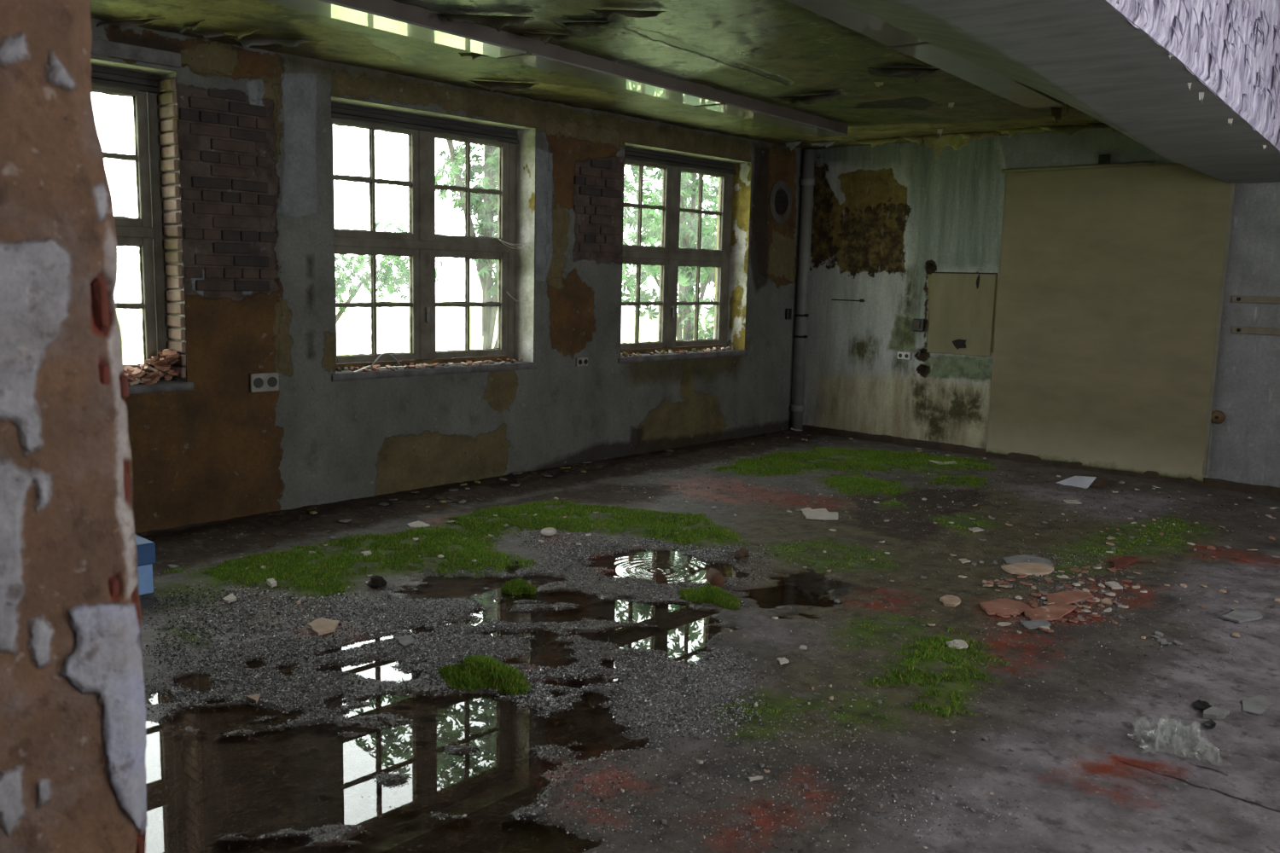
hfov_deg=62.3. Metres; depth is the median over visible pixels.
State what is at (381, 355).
wire
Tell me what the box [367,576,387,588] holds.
stone
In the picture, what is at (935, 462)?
flake
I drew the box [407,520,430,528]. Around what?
flake
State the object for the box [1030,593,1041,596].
chip
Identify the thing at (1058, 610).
flake
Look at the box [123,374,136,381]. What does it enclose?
chip
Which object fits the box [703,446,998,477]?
moss patch
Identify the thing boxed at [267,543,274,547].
flake
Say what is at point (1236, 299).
batten
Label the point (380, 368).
strip
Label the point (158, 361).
chip
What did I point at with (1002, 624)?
chip
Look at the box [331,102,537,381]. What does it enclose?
window
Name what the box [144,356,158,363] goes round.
chip
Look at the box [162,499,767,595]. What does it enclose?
moss patch
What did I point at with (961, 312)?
board
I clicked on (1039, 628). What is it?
chip
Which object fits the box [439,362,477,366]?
strip
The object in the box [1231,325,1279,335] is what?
batten
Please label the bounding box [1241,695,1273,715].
flake
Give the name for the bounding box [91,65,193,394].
window
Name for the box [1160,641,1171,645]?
chip
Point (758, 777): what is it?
chip
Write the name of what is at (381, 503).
flake
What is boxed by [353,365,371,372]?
strip
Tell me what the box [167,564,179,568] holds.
flake
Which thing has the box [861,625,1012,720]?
moss patch
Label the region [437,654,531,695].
moss cushion
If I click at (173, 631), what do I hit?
moss patch
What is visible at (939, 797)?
chip
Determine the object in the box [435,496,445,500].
flake
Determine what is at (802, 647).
chip
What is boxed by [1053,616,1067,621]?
chip
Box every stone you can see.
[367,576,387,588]
[732,547,749,560]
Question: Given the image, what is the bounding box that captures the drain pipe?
[790,149,815,430]
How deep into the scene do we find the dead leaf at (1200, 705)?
4.06 m
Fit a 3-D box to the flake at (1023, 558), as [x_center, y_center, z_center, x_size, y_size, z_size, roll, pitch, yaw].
[2.253,0.776,6.167,0.265,0.012,0.208,3,8,8]
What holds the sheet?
attached to the wall at (887, 217)
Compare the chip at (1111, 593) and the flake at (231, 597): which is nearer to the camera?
the flake at (231, 597)
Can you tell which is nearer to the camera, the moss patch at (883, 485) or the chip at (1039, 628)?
the chip at (1039, 628)
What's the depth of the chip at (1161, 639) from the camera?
4.81 m
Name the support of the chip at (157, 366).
on the chip at (166, 371)
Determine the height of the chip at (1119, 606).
0.012 m
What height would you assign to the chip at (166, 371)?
0.038 m
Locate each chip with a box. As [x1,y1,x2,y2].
[123,365,134,372]
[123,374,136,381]
[128,378,140,385]
[131,369,142,376]
[133,367,145,377]
[139,377,157,383]
[141,375,158,385]
[143,366,157,372]
[143,371,157,378]
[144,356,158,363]
[150,360,161,366]
[153,360,163,364]
[155,364,170,369]
[157,370,164,376]
[159,354,175,360]
[159,357,167,364]
[162,349,177,356]
[164,373,172,380]
[165,354,179,359]
[165,370,174,376]
[298,595,306,601]
[661,819,666,824]
[696,760,703,764]
[747,775,762,781]
[798,645,807,650]
[802,784,808,789]
[936,794,942,800]
[996,622,1011,626]
[999,614,1010,617]
[1005,578,1015,581]
[1017,574,1026,578]
[1029,600,1036,605]
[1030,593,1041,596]
[1038,627,1053,632]
[1043,576,1053,582]
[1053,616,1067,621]
[1062,584,1072,587]
[1068,619,1078,622]
[1070,568,1080,571]
[1071,582,1080,586]
[1074,609,1082,612]
[1086,599,1096,602]
[1088,588,1097,592]
[1090,614,1100,616]
[1099,598,1111,605]
[1104,607,1111,611]
[1105,592,1115,595]
[1109,567,1116,572]
[1117,605,1128,608]
[1154,631,1163,636]
[1157,638,1166,642]
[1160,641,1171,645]
[1174,640,1182,645]
[1180,583,1186,587]
[1206,546,1215,549]
[1218,589,1226,593]
[1231,633,1240,637]
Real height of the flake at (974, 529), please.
0.008 m
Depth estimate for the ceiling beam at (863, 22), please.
5.84 m
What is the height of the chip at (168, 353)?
0.040 m
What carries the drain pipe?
attached to the wall at (246, 137)
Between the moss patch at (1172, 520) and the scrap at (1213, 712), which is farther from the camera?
the moss patch at (1172, 520)
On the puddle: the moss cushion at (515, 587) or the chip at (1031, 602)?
the moss cushion at (515, 587)
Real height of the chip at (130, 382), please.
0.040 m
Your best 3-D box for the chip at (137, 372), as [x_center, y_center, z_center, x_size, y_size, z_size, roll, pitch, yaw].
[-2.957,-0.318,6.231,0.052,0.034,0.097,0,8,-9]
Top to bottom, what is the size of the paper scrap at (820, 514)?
0.007 m
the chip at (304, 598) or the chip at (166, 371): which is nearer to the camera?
the chip at (304, 598)
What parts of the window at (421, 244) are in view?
sash, sash, rail, handle, sill, sash, sash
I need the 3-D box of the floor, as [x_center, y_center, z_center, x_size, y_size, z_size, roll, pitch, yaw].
[0.254,1.000,4.212,7.750,0.080,12.550,9,11,42]
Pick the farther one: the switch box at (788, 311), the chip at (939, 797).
the switch box at (788, 311)
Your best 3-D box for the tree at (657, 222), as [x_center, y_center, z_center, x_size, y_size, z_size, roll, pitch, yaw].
[1.045,-4.330,22.570,7.668,6.660,3.870,-6,11,-43]
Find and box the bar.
[831,298,864,302]
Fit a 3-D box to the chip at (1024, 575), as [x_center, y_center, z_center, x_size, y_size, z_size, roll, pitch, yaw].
[2.095,0.822,5.807,0.040,0.017,0.056,7,10,33]
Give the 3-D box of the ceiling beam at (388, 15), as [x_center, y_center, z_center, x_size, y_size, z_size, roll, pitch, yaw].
[-0.601,-2.208,6.274,0.243,0.104,7.423,8,10,38]
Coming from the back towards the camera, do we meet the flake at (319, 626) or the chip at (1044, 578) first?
the chip at (1044, 578)
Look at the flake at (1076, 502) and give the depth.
7.83 m
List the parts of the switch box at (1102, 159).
plate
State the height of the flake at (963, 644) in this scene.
0.012 m
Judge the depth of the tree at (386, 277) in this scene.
20.75 m
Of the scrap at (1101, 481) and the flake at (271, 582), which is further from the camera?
the scrap at (1101, 481)
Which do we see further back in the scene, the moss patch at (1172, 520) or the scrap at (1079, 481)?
the scrap at (1079, 481)
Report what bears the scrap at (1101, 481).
on the floor
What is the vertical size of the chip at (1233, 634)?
0.010 m
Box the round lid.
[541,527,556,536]
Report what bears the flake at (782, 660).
on the floor
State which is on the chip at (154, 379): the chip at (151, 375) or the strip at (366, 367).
the chip at (151, 375)
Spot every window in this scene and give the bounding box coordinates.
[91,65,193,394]
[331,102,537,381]
[618,146,747,363]
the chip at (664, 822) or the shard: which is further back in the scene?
the shard
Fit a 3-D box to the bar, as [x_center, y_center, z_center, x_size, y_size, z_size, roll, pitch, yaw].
[2.102,-1.283,10.727,0.380,0.030,0.030,9,11,42]
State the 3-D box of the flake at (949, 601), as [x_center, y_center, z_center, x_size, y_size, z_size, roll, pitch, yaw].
[1.565,0.878,5.333,0.110,0.014,0.158,9,11,42]
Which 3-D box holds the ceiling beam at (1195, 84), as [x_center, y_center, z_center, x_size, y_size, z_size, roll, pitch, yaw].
[0.431,-1.988,3.655,1.438,1.276,12.500,9,11,42]
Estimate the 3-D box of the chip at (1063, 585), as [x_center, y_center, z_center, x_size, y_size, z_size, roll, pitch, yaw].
[2.283,0.852,5.655,0.047,0.007,0.054,3,8,11]
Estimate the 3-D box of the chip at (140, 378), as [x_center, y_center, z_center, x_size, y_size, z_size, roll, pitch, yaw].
[-2.916,-0.276,6.268,0.099,0.031,0.048,-3,9,-29]
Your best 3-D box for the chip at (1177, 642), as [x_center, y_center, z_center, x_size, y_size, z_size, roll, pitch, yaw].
[2.427,0.977,4.776,0.026,0.013,0.038,-6,11,-41]
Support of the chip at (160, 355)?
on the chip
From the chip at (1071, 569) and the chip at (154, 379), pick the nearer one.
the chip at (1071, 569)
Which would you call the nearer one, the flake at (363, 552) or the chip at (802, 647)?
the chip at (802, 647)
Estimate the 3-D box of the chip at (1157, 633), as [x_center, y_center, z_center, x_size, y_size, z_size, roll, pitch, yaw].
[2.401,0.960,4.901,0.036,0.013,0.046,8,11,40]
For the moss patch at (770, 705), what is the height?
0.021 m
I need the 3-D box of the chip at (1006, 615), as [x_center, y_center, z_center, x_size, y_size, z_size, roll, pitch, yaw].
[1.763,0.915,5.123,0.054,0.006,0.047,-2,9,-25]
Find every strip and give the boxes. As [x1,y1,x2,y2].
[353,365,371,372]
[378,364,434,369]
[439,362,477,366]
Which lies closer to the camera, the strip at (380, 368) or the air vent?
the strip at (380, 368)
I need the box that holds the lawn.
[115,300,714,365]
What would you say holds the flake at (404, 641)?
on the floor
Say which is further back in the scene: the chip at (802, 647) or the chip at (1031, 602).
the chip at (1031, 602)
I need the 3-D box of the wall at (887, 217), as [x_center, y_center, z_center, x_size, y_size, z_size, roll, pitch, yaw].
[4.541,-1.355,8.508,7.720,3.800,0.060,9,11,42]
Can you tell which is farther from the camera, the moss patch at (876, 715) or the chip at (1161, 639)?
the chip at (1161, 639)
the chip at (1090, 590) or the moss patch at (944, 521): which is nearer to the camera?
the chip at (1090, 590)
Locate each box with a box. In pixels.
[134,534,156,595]
[785,308,791,319]
[912,318,925,331]
[1098,154,1110,163]
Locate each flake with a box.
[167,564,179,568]
[221,593,236,603]
[246,693,260,703]
[266,578,276,587]
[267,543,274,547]
[307,617,339,635]
[337,519,351,522]
[349,519,360,523]
[360,550,372,556]
[378,502,389,506]
[394,634,413,647]
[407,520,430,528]
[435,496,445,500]
[447,488,458,491]
[510,483,519,486]
[512,471,522,475]
[776,657,789,664]
[928,459,957,465]
[939,594,960,606]
[946,640,968,649]
[958,558,970,564]
[968,527,983,532]
[980,598,1035,615]
[1000,562,1053,575]
[1003,554,1053,566]
[1020,619,1050,629]
[1024,602,1076,621]
[1047,589,1093,604]
[1063,500,1082,504]
[1105,581,1122,589]
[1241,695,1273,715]
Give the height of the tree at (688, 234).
6.072 m
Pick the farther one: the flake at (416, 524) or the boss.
the boss
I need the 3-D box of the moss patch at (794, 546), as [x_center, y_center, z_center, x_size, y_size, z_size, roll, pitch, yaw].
[1.110,0.747,6.187,0.642,0.025,0.709,-2,9,-20]
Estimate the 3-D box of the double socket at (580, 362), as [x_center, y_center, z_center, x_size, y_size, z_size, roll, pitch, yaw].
[-0.483,-0.541,8.845,0.025,0.075,0.130,9,11,42]
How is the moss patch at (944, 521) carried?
on the floor
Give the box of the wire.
[370,353,401,368]
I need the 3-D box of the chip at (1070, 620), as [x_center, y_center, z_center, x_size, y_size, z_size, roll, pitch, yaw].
[2.075,0.930,5.072,0.045,0.012,0.035,3,8,10]
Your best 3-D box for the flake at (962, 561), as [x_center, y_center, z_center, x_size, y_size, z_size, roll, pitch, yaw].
[1.868,0.777,6.112,0.068,0.007,0.075,-2,9,-21]
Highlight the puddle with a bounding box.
[145,549,878,852]
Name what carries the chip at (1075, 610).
on the floor
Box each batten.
[1231,295,1279,303]
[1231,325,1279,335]
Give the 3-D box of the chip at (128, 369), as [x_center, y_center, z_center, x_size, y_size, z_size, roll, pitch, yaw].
[-3.017,-0.336,6.268,0.096,0.048,0.077,2,8,3]
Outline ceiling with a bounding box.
[90,0,1119,160]
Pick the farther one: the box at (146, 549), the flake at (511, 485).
the flake at (511, 485)
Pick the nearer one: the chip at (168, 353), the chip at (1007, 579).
the chip at (1007, 579)
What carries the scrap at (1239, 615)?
on the floor
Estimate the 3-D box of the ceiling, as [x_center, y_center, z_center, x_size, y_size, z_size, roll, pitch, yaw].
[0.332,-2.276,3.781,8.400,1.345,13.200,9,11,42]
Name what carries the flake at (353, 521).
on the floor
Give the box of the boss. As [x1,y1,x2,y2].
[1211,410,1225,424]
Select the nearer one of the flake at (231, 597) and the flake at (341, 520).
the flake at (231, 597)
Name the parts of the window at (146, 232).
sash, sash, sill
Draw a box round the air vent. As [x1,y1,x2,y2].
[769,180,791,223]
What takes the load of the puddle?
on the floor
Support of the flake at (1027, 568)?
on the floor
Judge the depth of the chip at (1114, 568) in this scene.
5.98 m
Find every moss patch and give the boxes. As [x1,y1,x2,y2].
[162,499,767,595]
[168,630,196,644]
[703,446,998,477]
[738,689,807,715]
[771,539,901,574]
[814,471,912,497]
[831,693,906,723]
[845,619,913,644]
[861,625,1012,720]
[878,500,907,508]
[929,473,988,487]
[930,512,995,536]
[1076,517,1208,560]
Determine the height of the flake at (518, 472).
0.017 m
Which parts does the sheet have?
rod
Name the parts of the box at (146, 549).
lid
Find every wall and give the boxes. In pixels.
[0,0,147,852]
[90,17,802,533]
[802,128,1279,488]
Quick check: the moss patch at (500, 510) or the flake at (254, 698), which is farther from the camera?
the moss patch at (500, 510)
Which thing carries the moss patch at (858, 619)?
on the floor
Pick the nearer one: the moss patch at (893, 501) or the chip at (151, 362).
the chip at (151, 362)
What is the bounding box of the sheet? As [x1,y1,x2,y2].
[985,161,1235,482]
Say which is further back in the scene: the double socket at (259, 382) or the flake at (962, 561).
the double socket at (259, 382)
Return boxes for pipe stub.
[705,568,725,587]
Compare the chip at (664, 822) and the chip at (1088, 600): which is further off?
the chip at (1088, 600)
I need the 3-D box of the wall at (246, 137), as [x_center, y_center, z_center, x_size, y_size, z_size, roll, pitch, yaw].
[-2.544,-0.798,6.831,0.428,3.930,12.900,9,11,42]
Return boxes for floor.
[134,429,1279,852]
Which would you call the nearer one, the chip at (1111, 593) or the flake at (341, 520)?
the chip at (1111, 593)
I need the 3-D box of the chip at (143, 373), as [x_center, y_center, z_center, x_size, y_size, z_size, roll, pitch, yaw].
[-2.978,-0.318,6.258,0.085,0.052,0.071,4,8,17]
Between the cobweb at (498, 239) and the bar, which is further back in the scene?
the bar
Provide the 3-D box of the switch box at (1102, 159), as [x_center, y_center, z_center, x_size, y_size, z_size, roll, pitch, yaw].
[3.911,-2.244,8.923,0.090,0.095,0.046,9,11,42]
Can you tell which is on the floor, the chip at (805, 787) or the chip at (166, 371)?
the chip at (805, 787)
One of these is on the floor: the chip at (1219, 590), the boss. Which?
the chip at (1219, 590)
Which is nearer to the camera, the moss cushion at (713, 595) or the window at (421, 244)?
the moss cushion at (713, 595)
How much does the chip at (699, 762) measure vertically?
0.014 m
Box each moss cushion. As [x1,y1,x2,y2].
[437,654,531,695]
[500,578,538,595]
[678,584,741,609]
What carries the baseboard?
attached to the wall at (887, 217)
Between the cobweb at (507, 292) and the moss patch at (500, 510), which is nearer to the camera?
the moss patch at (500, 510)
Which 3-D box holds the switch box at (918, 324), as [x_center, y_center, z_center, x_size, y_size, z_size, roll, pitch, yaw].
[2.685,-0.979,10.206,0.110,0.120,0.053,9,11,42]
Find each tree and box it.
[335,221,447,323]
[435,139,498,349]
[621,165,718,337]
[622,164,718,340]
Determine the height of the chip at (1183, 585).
0.012 m
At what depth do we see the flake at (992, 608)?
5.23 m
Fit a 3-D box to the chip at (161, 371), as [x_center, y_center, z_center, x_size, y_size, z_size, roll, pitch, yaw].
[-2.878,-0.320,6.346,0.051,0.034,0.040,-4,10,-35]
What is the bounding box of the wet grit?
[141,444,1278,852]
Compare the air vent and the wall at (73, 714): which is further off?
the air vent
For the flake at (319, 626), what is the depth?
4.71 m
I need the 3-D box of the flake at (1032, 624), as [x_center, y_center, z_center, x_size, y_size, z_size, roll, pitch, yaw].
[1.876,0.932,5.002,0.177,0.010,0.100,-1,9,-19]
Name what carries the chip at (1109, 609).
on the floor
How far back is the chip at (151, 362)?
6.31 m
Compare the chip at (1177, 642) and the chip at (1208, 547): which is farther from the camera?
the chip at (1208, 547)
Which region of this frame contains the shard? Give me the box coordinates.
[1112,556,1138,568]
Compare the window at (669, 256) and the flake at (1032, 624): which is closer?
the flake at (1032, 624)
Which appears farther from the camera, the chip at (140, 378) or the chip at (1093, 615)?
the chip at (140, 378)
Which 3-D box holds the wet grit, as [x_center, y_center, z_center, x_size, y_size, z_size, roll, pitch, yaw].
[0.882,0.748,6.162,4.776,0.038,7.508,9,11,42]
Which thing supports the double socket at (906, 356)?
attached to the wall at (887, 217)
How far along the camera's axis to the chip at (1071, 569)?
5.97 m
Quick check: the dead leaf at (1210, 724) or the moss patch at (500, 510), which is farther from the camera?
the moss patch at (500, 510)
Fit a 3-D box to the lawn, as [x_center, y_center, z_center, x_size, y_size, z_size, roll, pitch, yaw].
[-27.349,-1.605,24.332,59.580,0.600,100.000,9,11,42]
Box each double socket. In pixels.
[250,372,279,392]
[576,356,587,366]
[897,351,910,360]
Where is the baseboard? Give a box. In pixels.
[802,424,1279,497]
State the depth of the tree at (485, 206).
13.59 m
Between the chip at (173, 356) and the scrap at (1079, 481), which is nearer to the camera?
the chip at (173, 356)
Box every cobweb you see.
[498,238,530,249]
[506,291,524,344]
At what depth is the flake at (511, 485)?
7.90 m
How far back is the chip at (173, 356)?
6.34 m
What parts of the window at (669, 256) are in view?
sash, sash, rail, handle, sill, sash, sash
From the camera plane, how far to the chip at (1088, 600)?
5.38 m
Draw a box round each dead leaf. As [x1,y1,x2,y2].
[1194,699,1211,710]
[1204,718,1215,728]
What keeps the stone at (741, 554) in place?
on the floor
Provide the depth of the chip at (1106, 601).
5.38 m
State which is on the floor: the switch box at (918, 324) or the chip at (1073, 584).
the chip at (1073, 584)
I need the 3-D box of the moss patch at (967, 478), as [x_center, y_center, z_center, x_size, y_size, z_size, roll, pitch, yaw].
[2.589,0.421,8.646,0.456,0.046,0.603,7,10,33]
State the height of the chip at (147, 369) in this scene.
0.058 m
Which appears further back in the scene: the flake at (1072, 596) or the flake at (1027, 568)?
the flake at (1027, 568)
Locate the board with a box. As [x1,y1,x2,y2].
[926,272,997,356]
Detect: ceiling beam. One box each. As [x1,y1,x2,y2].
[260,0,847,137]
[787,0,1063,108]
[836,0,1279,183]
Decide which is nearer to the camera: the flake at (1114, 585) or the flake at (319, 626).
the flake at (319, 626)
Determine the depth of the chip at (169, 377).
6.35 m
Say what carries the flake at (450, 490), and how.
on the floor
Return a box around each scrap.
[800,507,838,520]
[1056,476,1096,488]
[1085,474,1107,487]
[1203,706,1229,720]
[1220,607,1262,622]
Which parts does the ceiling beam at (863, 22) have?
panel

